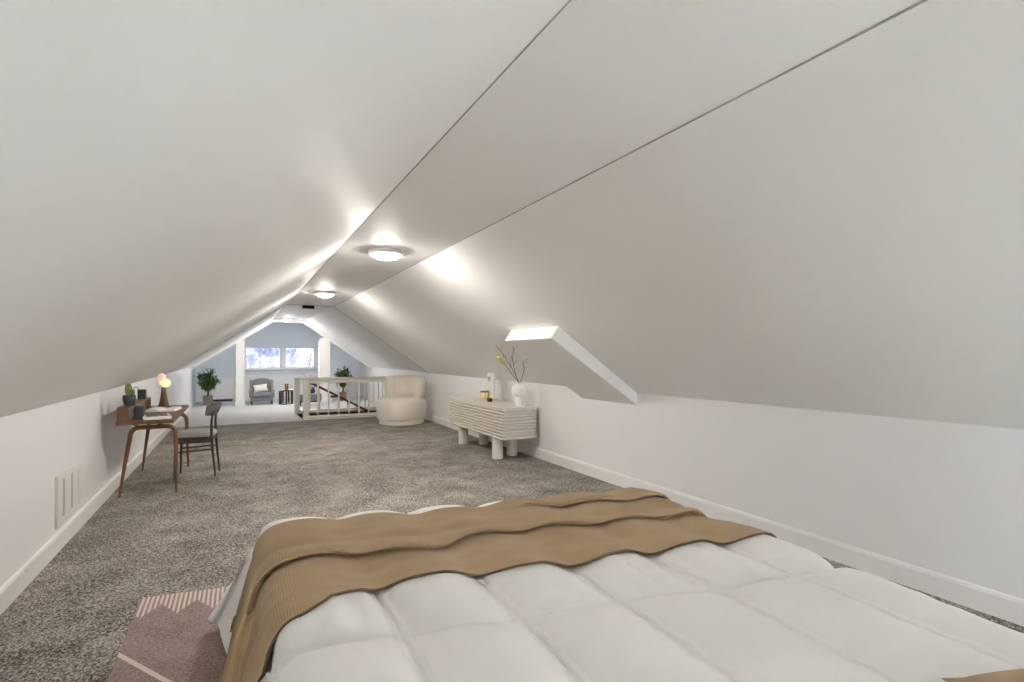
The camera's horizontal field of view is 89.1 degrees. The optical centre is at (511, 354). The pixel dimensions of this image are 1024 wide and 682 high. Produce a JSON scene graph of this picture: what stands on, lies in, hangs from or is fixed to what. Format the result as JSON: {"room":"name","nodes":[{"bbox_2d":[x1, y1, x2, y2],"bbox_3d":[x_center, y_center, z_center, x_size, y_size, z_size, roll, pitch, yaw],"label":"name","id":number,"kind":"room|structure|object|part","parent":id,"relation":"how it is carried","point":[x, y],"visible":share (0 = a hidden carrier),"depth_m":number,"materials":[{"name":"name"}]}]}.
{"room":"bedroom","nodes":[
{"label":"bedroom","id":0,"kind":"room"},
{"bbox_2d":[0,367,195,586],"bbox_3d":[-4.672,0.697,6.302,0.120,1.606,20.700,0,0,-28],"label":"wall","id":1,"kind":"structure","parent":0,"point":[38,445],"depth_m":3.65,"materials":[{"name":"white paint"}]},
{"bbox_2d":[55,461,80,529],"bbox_3d":[-3.364,1.048,3.950,0.018,0.374,0.622,0,0,-28],"label":"air vent","id":2,"kind":"object","parent":1,"relation":"in","point":[68,483],"visible":1,"depth_m":3.92,"materials":[{"name":"white metal"}]},
{"bbox_2d":[61,469,77,517],"bbox_3d":[-3.373,1.050,3.957,0.004,0.290,0.460,0,0,-28],"label":"grille","id":3,"kind":"object","parent":2,"relation":"attached to","point":[69,481],"depth_m":3.97,"materials":[{"name":"white metal"}]},
{"bbox_2d":[0,403,190,614],"bbox_3d":[-4.148,1.333,5.448,0.018,0.135,18.700,0,0,-28],"label":"baseboard","id":4,"kind":"structure","parent":1,"relation":"attached to","point":[13,587],"depth_m":3.77,"materials":[{"name":"white wood"}]},
{"bbox_2d":[234,373,317,400],"bbox_3d":[-7.413,1.000,16.600,2.550,0.800,0.190,0,0,-28],"label":"wall","id":5,"kind":"structure","parent":0,"point":[279,380],"depth_m":16.50,"materials":[{"name":"white paint"}]},
{"bbox_2d":[234,373,306,374],"bbox_3d":[-7.375,0.588,16.527,2.550,0.025,0.075,0,0,-28],"label":"trim","id":6,"kind":"structure","parent":5,"relation":"attached to","point":[250,373],"depth_m":16.46,"materials":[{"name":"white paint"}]},
{"bbox_2d":[196,322,358,378],"bbox_3d":[-7.337,-0.345,16.656,4.955,2.110,0.160,0,0,-28],"label":"wall","id":7,"kind":"structure","parent":5,"relation":"in","point":[223,363],"depth_m":16.58,"materials":[{"name":"blue paint"}]},
{"bbox_2d":[245,347,279,367],"bbox_3d":[-7.859,0.090,16.389,1.025,0.650,0.070,0,0,-28],"label":"window","id":8,"kind":"structure","parent":7,"relation":"attached to","point":[245,347],"depth_m":16.22,"materials":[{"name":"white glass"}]},
{"bbox_2d":[245,368,317,369],"bbox_3d":[-7.305,0.440,16.566,2.370,0.050,0.130,0,0,-28],"label":"windowsill","id":9,"kind":"object","parent":7,"relation":"attached to","point":[245,368],"visible":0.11,"depth_m":16.41,"materials":[{"name":"white wood"}]},
{"bbox_2d":[282,348,316,367],"bbox_3d":[-6.898,0.090,16.892,1.065,0.650,0.070,0,0,-28],"label":"window","id":10,"kind":"structure","parent":7,"relation":"attached to","point":[283,349],"depth_m":16.93,"materials":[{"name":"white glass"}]},
{"bbox_2d":[196,376,358,401],"bbox_3d":[-7.342,1.055,16.665,4.755,0.690,0.140,0,0,-28],"label":"wall","id":11,"kind":"structure","parent":0,"point":[199,393],"depth_m":15.60,"materials":[{"name":"white paint"}]},
{"bbox_2d":[0,0,568,417],"bbox_3d":[-2.137,-0.317,3.481,2.140,1.488,13.350,0,0,-28],"label":"ceiling","id":12,"kind":"structure","parent":0,"point":[174,174],"depth_m":1.12,"materials":[{"name":"white paint"}]},
{"bbox_2d":[169,305,425,372],"bbox_3d":[-5.143,-0.355,12.461,5.355,1.855,5.350,0,0,-28],"label":"ceiling","id":13,"kind":"structure","parent":0,"point":[329,321],"depth_m":12.32,"materials":[{"name":"white paint"}]},
{"bbox_2d":[281,318,293,321],"bbox_3d":[-6.046,-0.942,13.991,0.320,0.082,0.320,0,0,-28],"label":"ceiling light","id":14,"kind":"object","parent":13,"relation":"attached to","point":[283,319],"visible":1,"depth_m":13.89,"materials":[{"name":"white glass"}]},
{"bbox_2d":[299,411,375,418],"bbox_3d":[-3.800,2.410,12.356,2.520,1.980,1.500,0,0,-28],"label":"wall","id":15,"kind":"structure","parent":0,"point":[300,415],"depth_m":12.78,"materials":[{"name":"white paint"}]},
{"bbox_2d":[297,409,376,419],"bbox_3d":[-3.798,1.400,12.352,2.320,0.060,1.410,0,0,-28],"label":"trim","id":16,"kind":"structure","parent":15,"relation":"attached to","point":[361,410],"depth_m":12.61,"materials":[{"name":"beige paint"}]},
{"bbox_3d":[-3.756,2.255,12.379,2.420,1.330,1.340,0,0,-28],"label":"stairs","id":17,"kind":"structure","parent":15,"relation":"attached to","visible":0},
{"bbox_2d":[310,383,373,412],"bbox_3d":[-3.991,1.194,12.931,1.931,1.078,0.107,0,0,-28],"label":"stair handrail","id":18,"kind":"object","parent":17,"relation":"attached to","point":[314,384],"visible":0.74,"depth_m":12.77,"materials":[{"name":"red wood"}]},
{"bbox_2d":[0,396,1023,681],"bbox_3d":[-2.512,1.475,7.432,5.155,0.150,21.100,0,0,-28],"label":"floor","id":19,"kind":"structure","parent":0,"point":[71,623],"depth_m":5.00,"materials":[{"name":"beige carpet"}]},
{"bbox_2d":[116,397,188,497],"bbox_3d":[-3.913,0.949,5.729,0.498,0.908,1.720,0,0,-28],"label":"writing desk","id":20,"kind":"object","parent":19,"relation":"on","point":[124,413],"visible":0.8,"depth_m":5.23,"materials":[{"name":"brown wood"}]},
{"bbox_2d":[116,407,128,421],"bbox_3d":[-3.679,0.562,4.917,0.098,0.135,0.025,0,0,-28],"label":"shelf","id":21,"kind":"object","parent":20,"relation":"attached to","point":[122,413],"depth_m":4.91,"materials":[{"name":"brown wood"}]},
{"bbox_2d":[122,383,135,404],"bbox_3d":[-3.791,0.389,5.150,0.110,0.213,0.110,0,0,-28],"label":"potted cactus","id":22,"kind":"object","parent":20,"relation":"on","point":[129,398],"visible":1,"depth_m":5.12,"materials":[{"name":"plant"}]},
{"bbox_2d":[122,395,135,404],"bbox_3d":[-3.791,0.446,5.150,0.110,0.098,0.110,0,0,-28],"label":"pot","id":23,"kind":"object","parent":22,"relation":"attached to","point":[127,399],"depth_m":5.11,"materials":[{"name":"grey ceramic"}]},
{"bbox_3d":[-3.761,0.564,5.145,0.028,0.097,0.439,0,0,-28],"label":"drawer","id":24,"kind":"part","parent":20,"relation":"part of","materials":[{"name":"wood"}]},
{"bbox_2d":[134,406,143,418],"bbox_3d":[-3.712,0.571,5.180,0.076,0.118,0.080,0,0,-28],"label":"pencil cup","id":25,"kind":"object","parent":20,"relation":"on","point":[138,411],"visible":0.94,"depth_m":5.15,"materials":[{"name":"grey metal"}]},
{"bbox_2d":[133,387,146,398],"bbox_3d":[-4.125,0.422,5.771,0.087,0.146,0.246,0,0,-22],"label":"speaker","id":26,"kind":"object","parent":20,"relation":"on","point":[141,393],"visible":0.94,"depth_m":5.80},
{"bbox_3d":[-3.650,1.052,5.225,0.498,0.699,0.069,0,0,-28],"label":"leg frame","id":27,"kind":"part","parent":20,"relation":"part of","materials":[{"name":"brown wood"}]},
{"bbox_2d":[143,413,171,419],"bbox_3d":[-3.580,0.618,5.237,0.230,0.024,0.400,0,0,-38],"label":"magazine","id":28,"kind":"object","parent":20,"relation":"on","point":[157,416],"visible":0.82,"depth_m":5.14,"materials":[{"name":"white paper"}]},
{"bbox_2d":[145,413,168,416],"bbox_3d":[-3.598,0.607,5.268,0.180,0.002,0.270,0,0,-38],"label":"picture","id":29,"kind":"object","parent":28,"relation":"on","point":[158,414],"depth_m":5.22},
{"bbox_2d":[146,406,181,411],"bbox_3d":[-3.959,0.616,5.919,0.290,0.028,0.330,0,0,-22],"label":"open book","id":30,"kind":"object","parent":20,"relation":"on","point":[175,408],"visible":1,"depth_m":5.83,"materials":[{"name":"white paper"}]},
{"bbox_2d":[158,373,170,406],"bbox_3d":[-4.245,0.426,6.348,0.137,0.407,0.148,0,0,-28],"label":"table lamp","id":31,"kind":"object","parent":20,"relation":"on","point":[162,381],"visible":1,"depth_m":6.32,"materials":[{"name":"brown wood"}]},
{"bbox_3d":[-4.267,0.297,6.338,0.090,0.150,0.090,0,0,-28],"label":"lamp shade","id":32,"kind":"part","parent":31,"relation":"part of","materials":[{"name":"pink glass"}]},
{"bbox_3d":[-4.220,0.342,6.336,0.104,0.104,0.103,0,0,-28],"label":"bulb globe","id":33,"kind":"part","parent":31,"relation":"part of","materials":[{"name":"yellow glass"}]},
{"bbox_3d":[-4.244,1.053,6.361,0.498,0.700,0.159,0,0,-28],"label":"leg frame","id":34,"kind":"part","parent":20,"relation":"part of","materials":[{"name":"brown wood"}]},
{"bbox_2d":[107,587,227,681],"bbox_3d":[-0.502,1.395,2.359,2.300,0.010,2.599,0,0,-28],"label":"area rug","id":35,"kind":"object","parent":19,"relation":"on","point":[170,637],"visible":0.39,"depth_m":2.50,"materials":[{"name":"pink fabric"}]},
{"bbox_2d":[173,402,221,479],"bbox_3d":[-3.656,0.983,6.074,0.466,0.836,0.365,0,0,-22],"label":"dining chair","id":36,"kind":"object","parent":19,"relation":"on","point":[205,435],"visible":0.88,"depth_m":5.98,"materials":[{"name":"black painted wood"},{"name":"grey woven fabric"}]},
{"bbox_3d":[-3.903,1.174,6.140,0.037,0.453,0.031,0,0,-22],"label":"leg","id":37,"kind":"part","parent":36,"relation":"part of","materials":[{"name":"black metal"}]},
{"bbox_3d":[-3.677,0.975,6.066,0.362,0.063,0.311,0,0,-22],"label":"seat frame","id":38,"kind":"part","parent":36,"relation":"part of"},
{"bbox_3d":[-3.685,0.907,6.063,0.405,0.068,0.361,0,0,-22],"label":"seat","id":39,"kind":"part","parent":36,"relation":"part of","materials":[{"name":"grey fabric"}]},
{"bbox_3d":[-3.450,1.032,6.003,0.064,0.738,0.052,0,0,-22],"label":"leg","id":40,"kind":"part","parent":36,"relation":"part of","materials":[{"name":"metal"}]},
{"bbox_3d":[-3.510,0.639,6.132,0.151,0.147,0.365,0,0,-22],"label":"backrest","id":41,"kind":"part","parent":36,"relation":"part of","materials":[{"name":"wood"}]},
{"bbox_3d":[-3.554,1.032,6.267,0.064,0.738,0.052,0,0,-22],"label":"leg","id":42,"kind":"part","parent":36,"relation":"part of","materials":[{"name":"metal"}]},
{"bbox_2d":[195,368,220,404],"bbox_3d":[-8.511,0.880,14.575,0.660,1.039,0.606,0,0,10],"label":"potted tree","id":43,"kind":"object","parent":19,"relation":"on","point":[208,383],"visible":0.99,"depth_m":14.49,"materials":[{"name":"green plant"}]},
{"bbox_3d":[-8.524,1.269,14.569,0.256,0.262,0.256,0,0,-28],"label":"pot","id":44,"kind":"part","parent":43,"relation":"part of","materials":[{"name":"beige concrete"}]},
{"bbox_2d":[212,378,233,401],"bbox_3d":[-8.742,1.055,15.721,0.600,0.690,0.235,0,0,-28],"label":"base cabinet","id":45,"kind":"object","parent":19,"relation":"on","point":[225,391],"visible":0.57,"depth_m":15.65,"materials":[{"name":"white wood"}]},
{"bbox_2d":[235,339,244,405],"bbox_3d":[-7.511,0.475,14.359,0.255,1.850,0.290,0,0,-28],"label":"column","id":46,"kind":"structure","parent":19,"relation":"on","point":[239,401],"depth_m":14.25,"materials":[{"name":"white paint"}]},
{"bbox_2d":[244,340,244,400],"bbox_3d":[-7.413,0.490,14.405,0.020,1.820,0.240,0,0,-28],"label":"trim","id":47,"kind":"structure","parent":46,"relation":"attached to","point":[244,340],"depth_m":14.30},
{"bbox_2d":[249,378,274,404],"bbox_3d":[-7.162,1.032,14.878,0.670,0.735,0.575,0,0,-28],"label":"armchair","id":48,"kind":"object","parent":19,"relation":"on","point":[268,395],"visible":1,"depth_m":14.78,"materials":[{"name":"grey fabric"}]},
{"bbox_2d":[253,384,267,391],"bbox_3d":[-7.171,0.945,14.831,0.379,0.246,0.130,0,0,-34],"label":"lumbar pillow","id":49,"kind":"object","parent":48,"relation":"on","point":[257,388],"visible":1,"depth_m":14.79,"materials":[{"name":"beige fabric"}]},
{"bbox_3d":[-7.262,0.925,15.070,0.470,0.520,0.140,0,0,-28],"label":"backrest","id":50,"kind":"part","parent":48,"relation":"part of","materials":[{"name":"grey fabric"}]},
{"bbox_3d":[-7.165,1.245,14.884,0.580,0.120,0.520,0,0,-28],"label":"seat","id":51,"kind":"part","parent":48,"relation":"part of","materials":[{"name":"grey fabric"}]},
{"bbox_2d":[252,391,271,396],"bbox_3d":[-7.136,1.120,14.829,0.490,0.130,0.465,0,0,-28],"label":"seat cushion","id":52,"kind":"object","parent":48,"relation":"on","point":[263,393],"depth_m":14.65,"materials":[{"name":"grey fabric"}]},
{"bbox_2d":[278,389,293,404],"bbox_3d":[-6.453,1.198,14.851,0.410,0.405,0.410,0,0,-28],"label":"side table","id":53,"kind":"object","parent":19,"relation":"on","point":[281,392],"visible":0.98,"depth_m":14.79,"materials":[{"name":"black metal"}]},
{"bbox_2d":[300,393,321,405],"bbox_3d":[-5.660,1.235,14.532,0.600,0.330,0.440,0,0,-28],"label":"ottoman","id":54,"kind":"object","parent":19,"relation":"on","point":[313,395],"visible":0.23,"depth_m":14.38,"materials":[{"name":"grey fabric"}]},
{"bbox_2d":[300,393,321,401],"bbox_3d":[-5.660,1.175,14.532,0.600,0.210,0.440,0,0,-28],"label":"cushion","id":55,"kind":"object","parent":54,"relation":"on","point":[313,395],"depth_m":14.39,"materials":[{"name":"grey fabric"}]},
{"bbox_2d":[320,338,330,402],"bbox_3d":[-5.539,0.450,15.390,0.330,1.900,0.290,0,0,-28],"label":"column","id":56,"kind":"structure","parent":19,"relation":"on","point":[325,343],"depth_m":15.29,"materials":[{"name":"white paint"}]},
{"bbox_2d":[318,341,320,392],"bbox_3d":[-5.672,0.495,15.315,0.035,1.810,0.240,0,0,-28],"label":"trim","id":57,"kind":"structure","parent":56,"relation":"attached to","point":[319,342],"depth_m":15.22,"materials":[{"name":"white wood"}]},
{"bbox_2d":[330,376,344,397],"bbox_3d":[-5.889,1.055,17.213,0.700,0.690,0.235,0,0,-28],"label":"base cabinet","id":58,"kind":"object","parent":19,"relation":"on","point":[333,386],"visible":0.09,"depth_m":17.12,"materials":[{"name":"white wood"}]},
{"bbox_2d":[294,376,385,413],"bbox_3d":[-4.137,0.966,12.981,2.398,0.868,0.115,0,0,-28],"label":"stair railing","id":59,"kind":"object","parent":19,"relation":"on","point":[297,380],"visible":0.73,"depth_m":12.78,"materials":[{"name":"beige paint"}]},
{"bbox_3d":[-5.148,0.966,12.452,0.115,0.868,0.115,0,0,-28],"label":"newel post","id":60,"kind":"part","parent":59,"relation":"part of","materials":[{"name":"beige paint"}]},
{"bbox_3d":[-4.086,1.345,13.008,2.282,0.050,0.070,0,0,-28],"label":"rail","id":61,"kind":"part","parent":59,"relation":"part of","materials":[{"name":"beige paint"}]},
{"bbox_3d":[-4.111,0.583,12.995,2.340,0.065,0.090,0,0,-28],"label":"rail","id":62,"kind":"part","parent":59,"relation":"part of","materials":[{"name":"beige paint"}]},
{"bbox_2d":[334,366,352,400],"bbox_3d":[-5.193,0.860,15.958,0.676,1.080,0.666,0,0,-28],"label":"potted tree","id":63,"kind":"object","parent":19,"relation":"on","point":[345,372],"visible":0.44,"depth_m":15.88,"materials":[{"name":"green plant"}]},
{"bbox_3d":[-5.190,1.269,15.963,0.256,0.262,0.256,0,0,-28],"label":"pot","id":64,"kind":"part","parent":63,"relation":"part of","materials":[{"name":"pink ceramic"}]},
{"bbox_2d":[303,379,384,419],"bbox_3d":[-3.460,0.966,11.744,2.346,0.868,0.115,0,0,-28],"label":"stair railing","id":65,"kind":"object","parent":19,"relation":"on","point":[306,383],"visible":0.73,"depth_m":11.51,"materials":[{"name":"beige paint"}]},
{"bbox_3d":[-4.448,0.966,11.227,0.115,0.868,0.115,0,0,-28],"label":"newel post","id":66,"kind":"part","parent":65,"relation":"part of","materials":[{"name":"beige paint"}]},
{"bbox_3d":[-3.409,1.345,11.771,2.230,0.050,0.070,0,0,-28],"label":"rail","id":67,"kind":"part","parent":65,"relation":"part of","materials":[{"name":"beige paint"}]},
{"bbox_3d":[-3.435,0.583,11.757,2.288,0.065,0.090,0,0,-28],"label":"rail","id":68,"kind":"part","parent":65,"relation":"part of","materials":[{"name":"beige paint"}]},
{"bbox_2d":[376,375,426,425],"bbox_3d":[-2.267,0.912,10.713,0.943,0.975,0.943,0,0,44],"label":"lounge chair","id":69,"kind":"object","parent":19,"relation":"on","point":[404,403],"visible":1,"depth_m":10.48,"materials":[{"name":"beige fabric"}]},
{"bbox_3d":[-2.266,1.073,10.687,0.902,0.465,0.902,0,0,43],"label":"seat","id":70,"kind":"part","parent":69,"relation":"part of","materials":[{"name":"beige fabric"}]},
{"bbox_3d":[-2.168,0.670,10.894,0.964,0.490,0.521,0,0,25],"label":"backrest","id":71,"kind":"part","parent":69,"relation":"part of","materials":[{"name":"beige fabric"}]},
{"bbox_2d":[449,396,536,458],"bbox_3d":[-0.342,1.043,7.693,0.545,0.710,1.950,0,0,-28],"label":"sideboard","id":72,"kind":"object","parent":19,"relation":"on","point":[501,420],"visible":1,"depth_m":7.08,"materials":[{"name":"beige paint"}]},
{"bbox_3d":[-0.767,1.256,8.198,0.150,0.285,0.150,0,0,-28],"label":"leg","id":73,"kind":"part","parent":72,"relation":"part of","materials":[{"name":"beige paint"}]},
{"bbox_3d":[-0.444,1.256,8.142,0.150,0.285,0.150,0,0,-28],"label":"leg","id":74,"kind":"part","parent":72,"relation":"part of","materials":[{"name":"beige paint"}]},
{"bbox_2d":[480,391,488,399],"bbox_3d":[-0.422,0.618,7.927,0.130,0.138,0.129,0,0,-28],"label":"candle","id":75,"kind":"object","parent":72,"relation":"on","point":[483,394],"visible":0.97,"depth_m":7.87,"materials":[{"name":"yellow wax"}]},
{"bbox_2d":[486,373,495,400],"bbox_3d":[-0.324,0.482,7.932,0.060,0.409,0.300,0,0,-22],"label":"picture frame","id":76,"kind":"object","parent":72,"relation":"on","point":[491,377],"visible":0.88,"depth_m":7.86,"materials":[{"name":"white paper"}]},
{"bbox_2d":[487,374,492,397],"bbox_3d":[-0.339,0.481,7.926,0.027,0.367,0.256,0,0,-22],"label":"print","id":77,"kind":"object","parent":76,"relation":"attached to","point":[489,376],"depth_m":7.91},
{"bbox_3d":[-0.196,1.256,7.030,0.150,0.285,0.150,0,0,-28],"label":"leg","id":78,"kind":"part","parent":72,"relation":"part of","materials":[{"name":"beige paint"}]},
{"bbox_3d":[0.001,1.256,7.269,0.150,0.285,0.150,0,0,-28],"label":"leg","id":79,"kind":"part","parent":72,"relation":"part of","materials":[{"name":"beige paint"}]},
{"bbox_2d":[511,382,527,405],"bbox_3d":[0.104,0.528,7.051,0.222,0.317,0.222,0,0,-28],"label":"vase","id":80,"kind":"object","parent":72,"relation":"on","point":[519,390],"visible":1,"depth_m":6.98,"materials":[{"name":"white ceramic"}]},
{"bbox_2d":[495,344,516,377],"bbox_3d":[-0.030,0.189,6.631,0.055,0.638,0.892,0,0,20],"label":"branch","id":81,"kind":"object","parent":80,"relation":"in","point":[495,344],"visible":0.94,"depth_m":6.55,"materials":[{"name":"brown plant"}]},
{"bbox_2d":[496,356,517,380],"bbox_3d":[-0.031,0.257,6.833,0.075,0.502,0.522,0,0,36],"label":"branch","id":82,"kind":"object","parent":80,"relation":"in","point":[498,357],"visible":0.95,"depth_m":6.67,"materials":[{"name":"yellow plant"}]},
{"bbox_2d":[511,346,518,381],"bbox_3d":[0.036,0.194,6.455,0.084,0.628,1.207,0,0,3],"label":"branch","id":83,"kind":"object","parent":80,"relation":"in","point":[511,346],"visible":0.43,"depth_m":6.46,"materials":[{"name":"brown plant"}]},
{"bbox_3d":[0.400,1.150,1.684,1.930,0.480,3.098,0,0,-28],"label":"bed","id":84,"kind":"object","parent":19,"relation":"on","visible":0},
{"bbox_2d":[208,501,1023,681],"bbox_3d":[0.266,1.076,1.768,2.396,0.565,3.212,0,0,-28],"label":"duvet","id":85,"kind":"object","parent":84,"relation":"on","point":[759,608],"visible":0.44,"depth_m":1.57,"materials":[{"name":"white fabric"}]},
{"bbox_2d":[218,487,776,681],"bbox_3d":[-0.023,1.074,2.376,2.407,0.618,1.231,0,0,-28],"label":"throw blanket","id":86,"kind":"object","parent":85,"relation":"on","point":[296,566],"visible":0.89,"depth_m":2.22,"materials":[{"name":"brown fabric"}]},
{"bbox_2d":[941,669,1023,681],"bbox_3d":[1.397,0.760,0.996,0.780,0.176,0.479,0,0,-6],"label":"pillow","id":87,"kind":"object","parent":85,"relation":"on","point":[1016,675],"visible":1,"depth_m":1.16,"materials":[{"name":"brown fabric"}]},
{"bbox_2d":[288,0,920,305],"bbox_3d":[-0.809,-1.043,4.176,0.851,0.160,13.350,0,0,-28],"label":"ceiling","id":88,"kind":"structure","parent":0,"point":[604,80],"depth_m":1.97,"materials":[{"name":"white paint"}]},
{"bbox_2d":[302,305,314,309],"bbox_3d":[-3.932,-0.918,10.040,0.224,0.072,0.060,0,0,-28],"label":"alarm box","id":89,"kind":"object","parent":88,"relation":"attached to","point":[303,306],"visible":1,"depth_m":10.02,"materials":[{"name":"black plastic"}]},
{"bbox_2d":[314,291,335,297],"bbox_3d":[-2.861,-0.922,7.950,0.320,0.082,0.320,0,0,-28],"label":"ceiling light","id":90,"kind":"object","parent":88,"relation":"attached to","point":[325,294],"visible":1,"depth_m":7.86,"materials":[{"name":"white glass"}]},
{"bbox_2d":[317,294,331,297],"bbox_3d":[-2.861,-0.906,7.950,0.224,0.050,0.224,0,0,-28],"label":"diffuser","id":91,"kind":"object","parent":90,"relation":"attached to","point":[320,295],"depth_m":7.88,"materials":[{"name":"white glass"}]},
{"bbox_2d":[368,248,403,259],"bbox_3d":[-1.164,-0.922,4.808,0.320,0.082,0.320,0,0,-28],"label":"ceiling light","id":92,"kind":"object","parent":88,"relation":"attached to","point":[379,253],"visible":1,"depth_m":4.72,"materials":[{"name":"white glass"}]},
{"bbox_2d":[374,253,397,259],"bbox_3d":[-1.164,-0.906,4.808,0.224,0.050,0.224,0,0,-28],"label":"diffuser","id":93,"kind":"object","parent":92,"relation":"attached to","point":[382,256],"depth_m":4.74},
{"bbox_2d":[291,0,571,299],"bbox_3d":[-1.187,-0.971,3.978,0.007,0.024,13.350,0,0,-28],"label":"trim","id":94,"kind":"structure","parent":88,"relation":"attached to","point":[569,1],"depth_m":1.97,"materials":[{"name":"white wood"}]},
{"bbox_2d":[335,0,927,305],"bbox_3d":[-0.431,-0.971,4.373,0.010,0.024,13.350,0,0,-28],"label":"trim","id":95,"kind":"structure","parent":88,"relation":"attached to","point":[921,1],"depth_m":1.97,"materials":[{"name":"white wood"}]},
{"bbox_2d":[334,0,1023,429],"bbox_3d":[0.520,-0.292,4.871,2.139,1.532,13.350,0,0,-28],"label":"ceiling","id":96,"kind":"structure","parent":0,"point":[844,233],"depth_m":2.52,"materials":[{"name":"white paint"}]},
{"bbox_2d":[505,326,636,404],"bbox_3d":[0.622,0.122,5.517,1.076,0.841,0.960,0,0,-28],"label":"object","id":97,"kind":"structure","parent":96,"relation":"attached to","point":[552,349],"depth_m":5.29,"materials":[{"name":"white paint"}]},
{"bbox_2d":[359,361,1023,598],"bbox_3d":[-0.352,0.719,8.562,0.120,1.562,20.700,0,0,-28],"label":"wall","id":98,"kind":"structure","parent":0,"point":[944,498],"depth_m":3.62,"materials":[{"name":"white paint"}]},
{"bbox_2d":[190,320,372,369],"bbox_3d":[-6.390,-0.268,14.844,4.755,1.430,0.070,0,0,-28],"label":"trim","id":99,"kind":"structure","parent":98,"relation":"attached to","point":[271,321],"depth_m":14.70,"materials":[{"name":"white wood"}]},
{"bbox_2d":[165,304,427,374],"bbox_3d":[-3.901,-0.284,10.087,4.755,1.357,0.032,0,0,-28],"label":"trim","id":100,"kind":"structure","parent":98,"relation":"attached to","point":[287,304],"depth_m":10.11,"materials":[{"name":"white wood"}]},
{"bbox_2d":[372,396,1023,626],"bbox_3d":[0.050,1.333,7.644,0.018,0.135,18.700,0,0,-28],"label":"baseboard","id":101,"kind":"structure","parent":98,"relation":"attached to","point":[1010,608],"depth_m":3.51,"materials":[{"name":"white wood"}]},
{"label":"outside","id":102,"kind":"structure","parent":0,"visible":0},
{"bbox_3d":[-23.175,7.600,44.305,160.000,0.400,180.000,0,0,-28],"label":"ground","id":103,"kind":"structure","parent":102,"visible":0},
{"bbox_2d":[247,348,257,366],"bbox_3d":[-30.945,2.586,58.297,4.800,9.628,8.600,0,0,-28],"label":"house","id":104,"kind":"structure","parent":103,"relation":"on","point":[251,348],"depth_m":55.31,"materials":[{"name":"white"}]},
{"bbox_2d":[248,348,302,366],"bbox_3d":[-19.287,1.667,34.373,11.192,11.516,9.496,0,0,-33],"label":"bare tree","id":105,"kind":"object","parent":103,"relation":"on","point":[254,352],"visible":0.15,"depth_m":34.77,"materials":[{"name":"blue plant"}]},
{"bbox_2d":[258,348,296,366],"bbox_3d":[-29.255,2.918,63.696,5.200,8.964,8.600,0,0,-28],"label":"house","id":106,"kind":"structure","parent":103,"relation":"on","point":[273,348],"depth_m":59.73,"materials":[{"name":"white"}]},
{"bbox_2d":[247,348,312,366],"bbox_3d":[-16.850,1.873,37.126,8.981,11.086,8.562,0,0,-28],"label":"bare tree","id":107,"kind":"object","parent":103,"relation":"on","point":[310,352],"visible":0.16,"depth_m":38.35,"materials":[{"name":"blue plant"}]},
{"bbox_2d":[247,348,312,366],"bbox_3d":[-21.280,1.373,42.953,11.113,12.106,8.345,0,0,-28],"label":"bare tree","id":108,"kind":"object","parent":103,"relation":"on","point":[250,357],"visible":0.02,"depth_m":43.30,"materials":[{"name":"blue plant"}]}
]}

